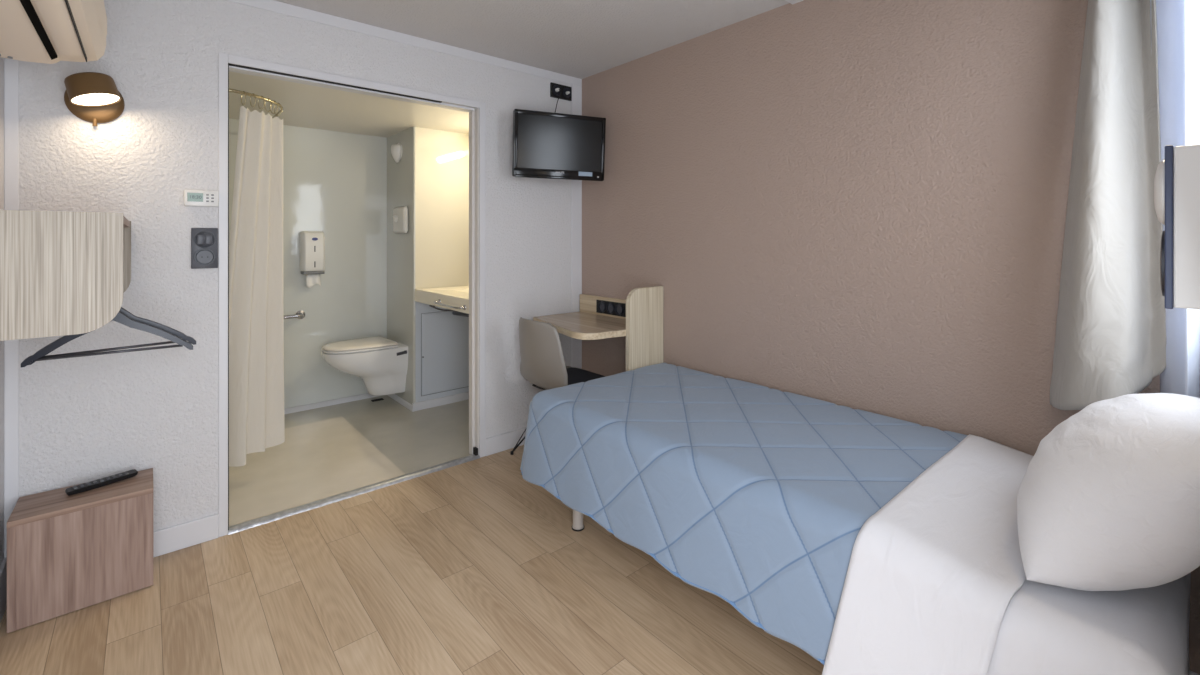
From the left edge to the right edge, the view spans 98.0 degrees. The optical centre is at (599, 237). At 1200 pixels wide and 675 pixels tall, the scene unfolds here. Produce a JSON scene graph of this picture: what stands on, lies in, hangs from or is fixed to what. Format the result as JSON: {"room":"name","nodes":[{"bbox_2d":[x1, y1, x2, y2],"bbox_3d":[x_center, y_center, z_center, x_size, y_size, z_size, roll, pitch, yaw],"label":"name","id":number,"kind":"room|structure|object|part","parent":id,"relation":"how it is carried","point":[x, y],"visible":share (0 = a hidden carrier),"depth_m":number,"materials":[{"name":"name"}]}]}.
{"room":"hotel room","nodes":[
{"label":"hotel room","id":0,"kind":"room"},
{"bbox_2d":[0,57,3,565],"bbox_3d":[-1.147,0.102,0.666,0.100,2.357,3.010,0,0,-41],"label":"wall","id":1,"kind":"structure","parent":0,"point":[1,58],"depth_m":1.80,"materials":[{"name":"white paint"}]},
{"bbox_2d":[0,558,6,622],"bbox_3d":[-1.166,1.200,0.774,0.012,0.160,2.798,0,0,-41],"label":"baseboard","id":2,"kind":"structure","parent":1,"relation":"attached to","point":[3,568],"depth_m":1.77,"materials":[{"name":"white paint"}]},
{"bbox_2d":[0,0,106,63],"bbox_3d":[-1.511,-0.706,1.377,0.280,0.297,0.860,0,0,-41],"label":"air conditioner","id":3,"kind":"object","parent":1,"relation":"attached to","point":[38,31],"visible":1,"depth_m":1.47,"materials":[{"name":"beige plastic"}]},
{"bbox_2d":[20,0,56,59],"bbox_3d":[-1.490,-0.572,1.379,0.013,0.016,0.735,0,0,-41],"label":"outlet","id":4,"kind":"object","parent":3,"relation":"attached to","point":[31,12],"depth_m":1.42,"materials":[{"name":"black plastic"}]},
{"bbox_3d":[-1.397,-0.738,1.420,0.050,0.185,0.745,0,0,-41],"label":"panel","id":5,"kind":"part","parent":3,"relation":"part of","materials":[{"name":"beige plastic"}]},
{"bbox_2d":[0,210,130,340],"bbox_3d":[-1.669,0.088,1.598,0.332,0.308,0.902,0,0,-41],"label":"wardrobe","id":6,"kind":"object","parent":1,"relation":"attached to","point":[62,273],"visible":1,"depth_m":1.29,"materials":[{"name":"laminate"}]},
{"bbox_2d":[21,311,192,366],"bbox_3d":[-1.661,0.256,1.782,0.430,0.307,0.023,0,0,-38],"label":"clothes hanger","id":7,"kind":"object","parent":6,"relation":"hanging from","point":[121,318],"visible":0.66,"depth_m":1.79,"materials":[{"name":"grey plastic"}]},
{"bbox_2d":[29,307,195,364],"bbox_3d":[-1.677,0.250,1.812,0.430,0.307,0.023,-2,1,-41],"label":"clothes hanger","id":8,"kind":"object","parent":6,"relation":"hanging from","point":[177,333],"visible":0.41,"depth_m":1.85,"materials":[{"name":"black plastic"}]},
{"bbox_2d":[123,216,129,226],"bbox_3d":[-1.671,-0.053,1.598,0.328,0.022,0.860,0,0,-41],"label":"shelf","id":9,"kind":"object","parent":6,"relation":"attached to","point":[126,223],"depth_m":1.72,"materials":[{"name":"wood"}]},
{"bbox_3d":[-1.958,0.088,1.931,0.332,0.308,0.020,0,0,-41],"label":"panel","id":10,"kind":"part","parent":6,"relation":"part of","materials":[{"name":"laminate"}]},
{"bbox_2d":[19,0,571,530],"bbox_3d":[-1.141,0.102,2.724,2.805,2.357,0.090,0,0,-41],"label":"wall","id":11,"kind":"structure","parent":0,"point":[84,419],"depth_m":2.14,"materials":[{"name":"white paint"}]},
{"bbox_2d":[4,58,18,557],"bbox_3d":[-2.080,0.051,1.845,0.035,2.257,0.007,0,0,-41],"label":"trim","id":12,"kind":"structure","parent":11,"relation":"attached to","point":[11,66],"depth_m":1.84,"materials":[{"name":"white paint"}]},
{"bbox_2d":[64,72,124,125],"bbox_3d":[-1.862,-0.513,1.918,0.166,0.179,0.182,0,0,-41],"label":"wall lamp","id":13,"kind":"object","parent":11,"relation":"attached to","point":[93,97],"visible":1,"depth_m":1.91,"materials":[{"name":"gold metal"}]},
{"bbox_3d":[-1.849,-0.541,1.906,0.150,0.116,0.146,0,0,-41],"label":"lamp shade","id":14,"kind":"part","parent":13,"relation":"part of","materials":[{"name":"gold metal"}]},
{"bbox_2d":[71,93,118,104],"bbox_3d":[-1.843,-0.509,1.907,0.128,0.043,0.130,0,0,-41],"label":"diffuser","id":15,"kind":"object","parent":13,"relation":"attached to","point":[76,98],"depth_m":1.90,"materials":[{"name":"beige plastic"}]},
{"bbox_2d":[184,190,218,206],"bbox_3d":[-1.669,-0.166,2.186,0.115,0.066,0.030,0,0,-41],"label":"thermostat","id":16,"kind":"object","parent":11,"relation":"attached to","point":[191,197],"visible":1,"depth_m":2.17,"materials":[{"name":"white plastic"}]},
{"bbox_2d":[191,228,217,268],"bbox_3d":[-1.665,0.043,2.199,0.090,0.170,0.016,0,0,-41],"label":"switch plate","id":17,"kind":"object","parent":11,"relation":"attached to","point":[204,241],"visible":1,"depth_m":2.19,"materials":[{"name":"grey plastic"}]},
{"bbox_2d":[194,231,215,265],"bbox_3d":[-1.662,0.043,2.195,0.074,0.148,0.004,0,0,-41],"label":"socket","id":18,"kind":"object","parent":17,"relation":"attached to","point":[204,241],"depth_m":2.19,"materials":[{"name":"grey plastic"}]},
{"bbox_2d":[153,427,525,557],"bbox_3d":[-1.107,1.229,2.685,2.605,0.102,0.012,0,0,-41],"label":"baseboard","id":19,"kind":"structure","parent":11,"relation":"attached to","point":[184,535],"depth_m":2.18,"materials":[{"name":"white paint"}]},
{"bbox_2d":[218,53,484,536],"bbox_3d":[-1.182,0.243,2.683,1.269,2.073,0.097,0,0,-41],"label":"door frame","id":20,"kind":"structure","parent":11,"relation":"in","point":[476,116],"depth_m":2.56,"materials":[{"name":"white paint"}]},
{"bbox_2d":[228,454,479,534],"bbox_3d":[-1.170,1.272,2.666,1.199,0.018,0.065,0,0,-41],"label":"trim","id":21,"kind":"structure","parent":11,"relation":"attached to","point":[289,512],"depth_m":2.56,"materials":[{"name":"metal"}]},
{"bbox_2d":[227,0,581,86],"bbox_3d":[-1.109,-1.051,2.687,2.605,0.052,0.007,0,0,-41],"label":"trim","id":22,"kind":"structure","parent":11,"relation":"attached to","point":[270,5],"depth_m":2.73,"materials":[{"name":"white paint"}]},
{"bbox_2d":[512,109,605,180],"bbox_3d":[-0.278,-0.549,3.230,0.575,0.392,0.264,0,0,-24],"label":"television","id":23,"kind":"object","parent":11,"relation":"attached to","point":[546,145],"visible":1,"depth_m":3.12,"materials":[{"name":"black plastic"}]},
{"bbox_3d":[-0.243,-0.552,3.150,0.575,0.386,0.068,0,0,-24],"label":"casing","id":24,"kind":"part","parent":23,"relation":"part of","materials":[{"name":"black plastic"}]},
{"bbox_2d":[550,82,571,100],"bbox_3d":[-0.253,-0.958,3.421,0.167,0.092,0.018,0,0,-41],"label":"socket","id":25,"kind":"object","parent":11,"relation":"attached to","point":[553,86],"visible":0.92,"depth_m":3.42,"materials":[{"name":"black plastic"}]},
{"bbox_2d":[555,88,560,111],"bbox_3d":[-0.279,-0.810,3.327,0.048,0.323,0.145,0,0,11],"label":"plug","id":26,"kind":"object","parent":25,"relation":"attached to","point":[556,89],"visible":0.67,"depth_m":3.36,"materials":[{"name":"white plastic"}]},
{"bbox_2d":[563,88,570,97],"bbox_3d":[-0.217,-0.958,3.444,0.068,0.068,0.007,0,0,-41],"label":"socket","id":27,"kind":"object","parent":25,"relation":"attached to","point":[565,90],"depth_m":3.44,"materials":[{"name":"black plastic"}]},
{"bbox_2d":[571,85,581,368],"bbox_3d":[-0.157,0.077,3.512,0.085,2.205,0.007,0,0,-41],"label":"trim","id":28,"kind":"structure","parent":11,"relation":"attached to","point":[576,103],"depth_m":3.51,"materials":[{"name":"white paint"}]},
{"bbox_2d":[229,118,386,407],"bbox_3d":[-2.517,0.228,3.694,1.937,2.105,0.100,0,0,-41],"label":"wall","id":29,"kind":"structure","parent":0,"point":[335,183],"depth_m":4.02,"materials":[{"name":"white"}]},
{"bbox_2d":[229,88,283,117],"bbox_3d":[-2.070,-0.720,2.885,0.677,0.015,1.660,0,0,-3],"label":"shower rail","id":30,"kind":"object","parent":29,"relation":"attached to","point":[230,90],"visible":0.19,"depth_m":2.66,"materials":[{"name":"gold"}]},
{"bbox_2d":[229,91,284,466],"bbox_3d":[-1.784,0.203,2.659,0.123,1.869,0.379,0,0,24],"label":"shower curtain","id":31,"kind":"object","parent":30,"relation":"hanging from","point":[256,310],"visible":0.86,"depth_m":2.69,"materials":[{"name":"white fabric"}]},
{"bbox_2d":[284,310,304,318],"bbox_3d":[-2.484,0.575,3.604,0.812,0.074,0.079,0,0,-41],"label":"grab bar","id":32,"kind":"object","parent":29,"relation":"attached to","point":[300,314],"visible":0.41,"depth_m":3.81,"materials":[{"name":"silver metal"}]},
{"bbox_2d":[300,231,324,287],"bbox_3d":[-2.139,0.160,3.888,0.156,0.420,0.102,0,0,-41],"label":"dispenser","id":33,"kind":"object","parent":29,"relation":"attached to","point":[312,243],"visible":1,"depth_m":3.85,"materials":[{"name":"white plastic"}]},
{"bbox_2d":[301,271,324,274],"bbox_3d":[-2.142,0.256,3.891,0.142,0.024,0.094,0,0,-41],"label":"tray","id":34,"kind":"object","parent":33,"relation":"on","point":[302,272],"depth_m":3.86,"materials":[{"name":"grey plastic"}]},
{"bbox_2d":[306,274,320,287],"bbox_3d":[-2.133,0.317,3.883,0.098,0.106,0.030,0,0,-41],"label":"paper towel","id":35,"kind":"object","parent":33,"relation":"hanging from","point":[311,279],"depth_m":3.88,"materials":[{"name":"white paper"}]},
{"bbox_2d":[284,391,468,413],"bbox_3d":[-2.062,1.250,3.637,2.550,0.060,0.582,0,0,-41],"label":"baseboard","id":36,"kind":"structure","parent":29,"relation":"attached to","point":[426,404],"depth_m":3.99,"materials":[{"name":"white paint"}]},
{"bbox_2d":[229,71,468,137],"bbox_3d":[-1.743,-0.875,3.346,2.650,0.100,1.640,0,0,-41],"label":"ceiling","id":37,"kind":"structure","parent":0,"point":[306,106],"depth_m":3.35,"materials":[{"name":"beige paint"}]},
{"bbox_2d":[387,127,415,403],"bbox_3d":[-1.593,0.228,4.118,0.015,2.105,0.670,0,0,-41],"label":"wall","id":38,"kind":"structure","parent":0,"point":[401,175],"depth_m":4.01,"materials":[{"name":"grey paint"}]},
{"bbox_2d":[321,336,407,395],"bbox_3d":[-1.768,0.977,3.891,0.547,0.406,0.371,0,0,-41],"label":"toilet","id":39,"kind":"object","parent":38,"relation":"attached to","point":[381,363],"visible":1,"depth_m":3.83,"materials":[{"name":"white ceramic"}]},
{"bbox_3d":[-1.798,0.806,3.867,0.470,0.016,0.366,0,0,-41],"label":"seat","id":40,"kind":"part","parent":39,"relation":"part of","materials":[{"name":"white plastic"}]},
{"bbox_3d":[-1.797,0.785,3.868,0.467,0.022,0.362,0,0,-41],"label":"lid","id":41,"kind":"part","parent":39,"relation":"part of","materials":[{"name":"white plastic"}]},
{"bbox_2d":[391,143,401,162],"bbox_3d":[-1.592,-0.665,4.060,0.060,0.156,0.136,0,0,-41],"label":"holder","id":42,"kind":"object","parent":38,"relation":"attached to","point":[396,149],"visible":1,"depth_m":4.03,"materials":[{"name":"white plastic"}]},
{"bbox_2d":[393,206,407,233],"bbox_3d":[-1.541,-0.138,3.995,0.068,0.205,0.245,0,0,-41],"label":"holder","id":43,"kind":"object","parent":38,"relation":"attached to","point":[400,214],"visible":1,"depth_m":3.95,"materials":[{"name":"white plastic"}]},
{"bbox_2d":[415,286,468,316],"bbox_3d":[-0.877,0.433,3.705,0.666,0.330,0.887,0,0,-41],"label":"countertop","id":44,"kind":"structure","parent":38,"relation":"attached to","point":[455,299],"depth_m":3.57,"materials":[{"name":"beige plastic"}]},
{"bbox_2d":[0,395,823,674],"bbox_3d":[-0.675,1.330,2.187,2.805,0.100,4.790,0,0,-41],"label":"floor","id":45,"kind":"structure","parent":0,"point":[474,567],"depth_m":1.89,"materials":[{"name":"brown wood"}]},
{"bbox_2d":[7,468,152,632],"bbox_3d":[-1.849,1.099,1.884,0.360,0.362,0.220,0,0,-41],"label":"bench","id":46,"kind":"object","parent":45,"relation":"on","point":[66,554],"visible":0.98,"depth_m":1.80,"materials":[{"name":"brown wood"}]},
{"bbox_2d":[65,469,137,495],"bbox_3d":[-1.845,0.906,1.937,0.044,0.022,0.192,0,0,36],"label":"remote control","id":47,"kind":"object","parent":46,"relation":"on","point":[87,486],"visible":1,"depth_m":1.93,"materials":[{"name":"black plastic"}]},
{"bbox_2d":[510,317,605,454],"bbox_3d":[-0.213,0.859,2.972,0.494,0.843,0.598,0,0,-41],"label":"shell chair","id":48,"kind":"object","parent":45,"relation":"on","point":[543,365],"visible":0.69,"depth_m":2.79,"materials":[{"name":"grey plastic"}]},
{"bbox_3d":[-0.340,1.061,3.047,0.362,0.427,0.121,0,0,-5],"label":"leg","id":49,"kind":"part","parent":48,"relation":"part of","materials":[{"name":"black metal"}]},
{"bbox_2d":[572,510,1190,674],"bbox_3d":[0.658,1.006,1.897,0.901,0.548,1.966,0,0,-41],"label":"bed","id":50,"kind":"object","parent":45,"relation":"on","point":[1045,629],"visible":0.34,"depth_m":1.01,"materials":[{"name":"white fabric"}]},
{"bbox_3d":[-0.097,1.155,2.304,0.052,0.250,0.052,0,0,-41],"label":"leg","id":51,"kind":"part","parent":50,"relation":"part of","materials":[{"name":"grey paint"}]},
{"bbox_2d":[520,363,967,664],"bbox_3d":[0.451,0.877,2.099,0.944,0.369,1.576,0,0,-41],"label":"coverlet","id":52,"kind":"object","parent":50,"relation":"on","point":[758,498],"visible":0.98,"depth_m":1.71,"materials":[{"name":"blue fabric"}]},
{"bbox_2d":[822,434,1032,674],"bbox_3d":[1.008,0.896,1.441,0.949,0.421,0.368,0,0,-41],"label":"sheet","id":53,"kind":"object","parent":50,"relation":"on","point":[933,575],"visible":0.84,"depth_m":1.21,"materials":[{"name":"white fabric"}]},
{"bbox_2d":[1017,393,1199,590],"bbox_3d":[1.186,0.552,1.184,0.630,0.366,0.362,0,0,-41],"label":"pillow","id":54,"kind":"object","parent":50,"relation":"on","point":[1109,499],"visible":1,"depth_m":1.01,"materials":[{"name":"white fabric"}]},
{"bbox_3d":[0.657,0.840,1.906,0.880,0.210,1.950,0,0,-41],"label":"mattress","id":55,"kind":"part","parent":50,"relation":"part of","materials":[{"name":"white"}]},
{"bbox_2d":[416,127,468,401],"bbox_3d":[-1.320,0.228,4.347,0.698,2.105,0.682,0,0,-41],"label":"wall","id":56,"kind":"structure","parent":0,"point":[442,157],"depth_m":4.00,"materials":[{"name":"beige"}]},
{"bbox_2d":[275,0,788,78],"bbox_3d":[-0.155,-1.127,1.587,2.805,0.100,3.100,0,0,-41],"label":"ceiling","id":57,"kind":"structure","parent":0,"point":[581,39],"depth_m":2.60,"materials":[{"name":"white paint"}]},
{"bbox_2d":[582,0,1199,673],"bbox_3d":[0.897,0.102,2.439,0.100,2.357,3.010,0,0,-41],"label":"wall","id":58,"kind":"structure","parent":0,"point":[854,204],"depth_m":2.15,"materials":[{"name":"beige"}]},
{"bbox_2d":[533,286,662,370],"bbox_3d":[-0.077,0.627,3.078,0.524,0.705,0.732,0,0,-41],"label":"desk","id":59,"kind":"object","parent":58,"relation":"attached to","point":[642,326],"depth_m":2.91,"materials":[{"name":"beige laminate"}]},
{"bbox_2d":[598,301,605,311],"bbox_3d":[0.012,0.438,3.317,0.013,0.072,0.072,0,0,-41],"label":"socket","id":60,"kind":"object","parent":59,"relation":"attached to","point":[601,304],"depth_m":3.32,"materials":[{"name":"black plastic"}]},
{"bbox_3d":[0.103,0.453,3.251,0.025,0.150,0.707,0,0,-41],"label":"panel","id":61,"kind":"part","parent":59,"relation":"part of","materials":[{"name":"beige laminate"}]},
{"bbox_2d":[606,302,614,313],"bbox_3d":[0.065,0.438,3.257,0.013,0.072,0.072,0,0,-41],"label":"socket","id":62,"kind":"object","parent":59,"relation":"attached to","point":[610,306],"depth_m":3.26,"materials":[{"name":"black plastic"}]},
{"bbox_3d":[0.062,0.439,3.264,0.019,0.082,0.270,0,0,-41],"label":"socket strip","id":63,"kind":"part","parent":59,"relation":"part of","materials":[{"name":"black plastic"}]},
{"bbox_2d":[615,304,623,314],"bbox_3d":[0.117,0.438,3.196,0.013,0.072,0.072,0,0,-41],"label":"socket","id":64,"kind":"object","parent":59,"relation":"attached to","point":[619,308],"depth_m":3.20,"materials":[{"name":"black plastic"}]},
{"bbox_3d":[0.250,0.627,2.895,0.271,0.705,0.027,0,0,-41],"label":"panel","id":65,"kind":"part","parent":59,"relation":"part of","materials":[{"name":"beige laminate"}]},
{"bbox_2d":[785,0,802,3],"bbox_3d":[-0.087,-1.071,1.509,2.605,0.012,0.055,0,0,-41],"label":"trim","id":66,"kind":"structure","parent":58,"relation":"attached to","point":[789,1],"depth_m":2.35,"materials":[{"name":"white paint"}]},
{"bbox_2d":[1050,0,1165,409],"bbox_3d":[1.468,-0.228,1.527,0.215,1.526,0.276,0,0,25],"label":"window curtain","id":67,"kind":"object","parent":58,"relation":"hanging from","point":[1110,340],"visible":0.94,"depth_m":1.46,"materials":[{"name":"grey fabric"}]},
{"bbox_2d":[1189,670,1199,674],"bbox_3d":[0.793,1.250,2.473,0.012,0.060,2.798,0,0,-41],"label":"baseboard","id":68,"kind":"structure","parent":58,"relation":"attached to","point":[1190,672],"depth_m":1.47,"materials":[{"name":"white paint"}]},
{"bbox_3d":[1.270,-1.005,1.141,1.015,0.021,0.022,0,0,-41],"label":"curtain rod","id":69,"kind":"object","parent":58,"relation":"attached to","visible":0},
{"bbox_2d":[1150,0,1199,397],"bbox_3d":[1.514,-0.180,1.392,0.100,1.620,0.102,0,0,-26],"label":"window","id":70,"kind":"structure","parent":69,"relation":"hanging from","point":[1178,21],"depth_m":1.36,"materials":[{"name":"white glass"}]},
{"bbox_3d":[0.795,0.101,0.491,2.605,2.357,0.200,0,0,-41],"label":"wall","id":71,"kind":"structure","parent":0,"visible":0},
{"bbox_2d":[1154,144,1199,308],"bbox_3d":[0.642,-0.011,0.546,0.088,0.170,0.084,0,0,-41],"label":"wall lamp","id":72,"kind":"object","parent":71,"relation":"attached to","point":[1177,176],"visible":1,"depth_m":0.54,"materials":[{"name":"white plastic"}]},
{"bbox_3d":[0.617,-0.050,0.574,0.072,0.072,0.009,0,0,-41],"label":"knob","id":73,"kind":"part","parent":72,"relation":"part of","materials":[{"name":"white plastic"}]},
{"bbox_2d":[1160,231,1164,295],"bbox_3d":[0.618,0.028,0.572,0.072,0.072,0.004,0,0,-41],"label":"socket","id":74,"kind":"object","parent":72,"relation":"attached to","point":[1162,250],"depth_m":0.55,"materials":[{"name":"black plastic"}]},
{"bbox_3d":[0.622,-0.011,0.569,0.088,0.170,0.006,0,0,-41],"label":"plate","id":75,"kind":"part","parent":72,"relation":"part of","materials":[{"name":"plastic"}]}
]}

